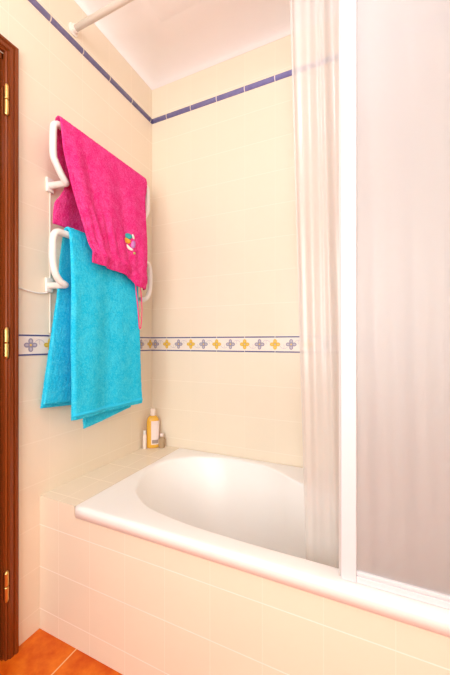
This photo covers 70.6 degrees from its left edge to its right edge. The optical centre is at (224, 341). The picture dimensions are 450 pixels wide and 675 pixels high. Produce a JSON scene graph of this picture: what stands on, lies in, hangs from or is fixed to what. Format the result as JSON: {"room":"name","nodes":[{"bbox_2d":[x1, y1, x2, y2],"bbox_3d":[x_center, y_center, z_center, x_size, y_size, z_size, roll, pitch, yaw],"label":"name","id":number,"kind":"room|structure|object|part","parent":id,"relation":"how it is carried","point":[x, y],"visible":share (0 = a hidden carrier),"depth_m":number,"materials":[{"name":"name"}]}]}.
{"room":"bathroom","nodes":[
{"label":"bathroom","id":0,"kind":"room"},
{"bbox_2d":[0,628,122,674],"bbox_3d":[-0.129,1.125,0.199,2.100,0.060,2.950,0,0,24],"label":"floor","id":1,"kind":"structure","parent":0,"point":[42,653],"depth_m":1.09,"materials":[{"name":"tile"}]},
{"bbox_2d":[75,448,449,637],"bbox_3d":[0.380,0.778,1.093,1.709,0.392,0.697,0,0,24],"label":"bathtub","id":2,"kind":"object","parent":1,"relation":"on","point":[242,514],"visible":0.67,"depth_m":1.31,"materials":[{"name":"white ceramic"}]},
{"bbox_2d":[339,0,449,609],"bbox_3d":[0.655,-0.220,0.623,0.816,1.601,0.024,0,0,24],"label":"screen","id":3,"kind":"object","parent":2,"relation":"on","point":[348,570],"visible":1,"depth_m":0.77,"materials":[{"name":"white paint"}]},
{"bbox_3d":[0.305,-0.202,0.783,0.036,1.566,0.024,0,0,25],"label":"post","id":4,"kind":"part","parent":3,"relation":"part of","materials":[{"name":"white metal"}]},
{"bbox_3d":[0.673,0.568,0.615,0.774,0.026,0.020,0,0,25],"label":"rail","id":5,"kind":"part","parent":3,"relation":"part of","materials":[{"name":"white metal"}]},
{"bbox_2d":[0,0,151,645],"bbox_3d":[-1.060,-0.220,0.569,0.100,2.630,2.850,0,0,24],"label":"wall","id":6,"kind":"structure","parent":0,"point":[55,79],"depth_m":1.26,"materials":[{"name":"tile"}]},
{"bbox_2d":[0,34,18,660],"bbox_3d":[-0.933,0.028,0.776,0.158,2.135,0.810,0,0,24],"label":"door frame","id":7,"kind":"structure","parent":6,"relation":"in","point":[9,59],"depth_m":1.10,"materials":[{"name":"brown wood"}]},
{"bbox_2d":[19,121,151,332],"bbox_3d":[-0.561,-0.425,1.401,0.116,0.781,0.647,0,0,24],"label":"towel rail","id":8,"kind":"object","parent":6,"relation":"attached to","point":[51,184],"visible":0.66,"depth_m":1.19,"materials":[{"name":"white plastic"}]},
{"bbox_2d":[40,227,142,428],"bbox_3d":[-0.545,-0.048,1.362,0.146,0.786,0.437,0,0,24],"label":"towel","id":9,"kind":"object","parent":8,"relation":"hanging from","point":[93,367],"visible":0.94,"depth_m":1.26,"materials":[{"name":"blue fabric"}]},
{"bbox_2d":[53,115,147,328],"bbox_3d":[-0.500,-0.448,1.384,0.149,0.775,0.495,0,0,24],"label":"towel","id":10,"kind":"object","parent":8,"relation":"hanging from","point":[104,198],"visible":1,"depth_m":1.31,"materials":[{"name":"pink fabric"}]},
{"bbox_2d":[19,334,151,355],"bbox_3d":[-0.582,0.011,1.492,0.003,0.081,0.784,0,0,24],"label":"trim","id":11,"kind":"structure","parent":6,"relation":"attached to","point":[29,344],"depth_m":1.21,"materials":[{"name":"white tile"}]},
{"bbox_2d":[28,0,151,123],"bbox_3d":[-0.989,-1.277,0.592,0.009,0.028,2.750,0,0,24],"label":"trim","id":12,"kind":"structure","parent":6,"relation":"attached to","point":[34,3],"depth_m":1.41,"materials":[{"name":"tile"}]},
{"bbox_2d":[68,0,133,36],"bbox_3d":[0.217,-1.328,0.959,1.899,0.048,0.048,0,0,24],"label":"rail","id":13,"kind":"object","parent":6,"relation":"attached to","point":[74,28],"visible":1,"depth_m":1.29,"materials":[{"name":"white metal"}]},
{"bbox_2d":[290,0,449,593],"bbox_3d":[0.542,-0.280,0.812,0.774,2.129,0.072,0,0,24],"label":"shower curtain","id":14,"kind":"object","parent":13,"relation":"hanging from","point":[403,46],"visible":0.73,"depth_m":0.86,"materials":[{"name":"white fabric"}]},
{"bbox_2d":[74,0,290,89],"bbox_3d":[-0.129,-1.498,0.199,1.900,0.078,2.750,0,0,24],"label":"ceiling","id":15,"kind":"structure","parent":6,"relation":"attached to","point":[209,33],"depth_m":1.56,"materials":[{"name":"paint"}]},
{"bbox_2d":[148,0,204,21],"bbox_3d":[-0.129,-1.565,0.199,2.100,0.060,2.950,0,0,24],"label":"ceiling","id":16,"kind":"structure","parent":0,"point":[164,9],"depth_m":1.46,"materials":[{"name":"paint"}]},
{"bbox_2d":[152,35,302,467],"bbox_3d":[0.462,-0.220,1.496,2.100,2.630,0.100,0,0,24],"label":"wall","id":17,"kind":"structure","parent":0,"point":[224,234],"depth_m":1.64,"materials":[{"name":"tile"}]},
{"bbox_2d":[152,69,291,123],"bbox_3d":[0.439,-1.277,1.446,1.900,0.028,0.009,0,0,24],"label":"trim","id":18,"kind":"structure","parent":17,"relation":"attached to","point":[288,73],"depth_m":1.64,"materials":[{"name":"tile"}]},
{"bbox_2d":[152,336,299,352],"bbox_3d":[0.441,0.011,1.449,1.900,0.081,0.003,0,0,24],"label":"trim","id":19,"kind":"structure","parent":17,"relation":"attached to","point":[260,344],"depth_m":1.64,"materials":[{"name":"white tile"}]},
{"bbox_2d":[40,496,449,674],"bbox_3d":[0.161,0.842,0.835,1.900,0.507,0.026,0,0,24],"label":"bathtub surround","id":20,"kind":"structure","parent":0,"point":[133,605],"depth_m":0.94,"materials":[{"name":"tile"}]},
{"bbox_2d":[40,446,178,506],"bbox_3d":[-0.481,0.842,1.492,0.187,0.507,0.687,0,0,24],"label":"wall ledge","id":21,"kind":"object","parent":20,"relation":"attached to","point":[74,492],"visible":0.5,"depth_m":1.39,"materials":[{"name":"tile"}]},
{"bbox_2d":[143,430,146,448],"bbox_3d":[-0.442,0.537,1.750,0.022,0.101,0.020,0,0,24],"label":"bottle","id":22,"kind":"object","parent":21,"relation":"on","point":[144,431],"visible":1,"depth_m":1.74,"materials":[{"name":"plastic"}]},
{"bbox_2d":[147,408,158,447],"bbox_3d":[-0.403,0.480,1.778,0.069,0.216,0.041,0,0,-11],"label":"bottle","id":23,"kind":"object","parent":21,"relation":"on","point":[152,420],"visible":0.97,"depth_m":1.76,"materials":[{"name":"orange"}]},
{"bbox_2d":[158,433,164,447],"bbox_3d":[-0.353,0.549,1.773,0.034,0.078,0.030,0,0,24],"label":"bottle","id":24,"kind":"object","parent":21,"relation":"on","point":[161,441],"visible":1,"depth_m":1.76,"materials":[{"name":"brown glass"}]}
]}

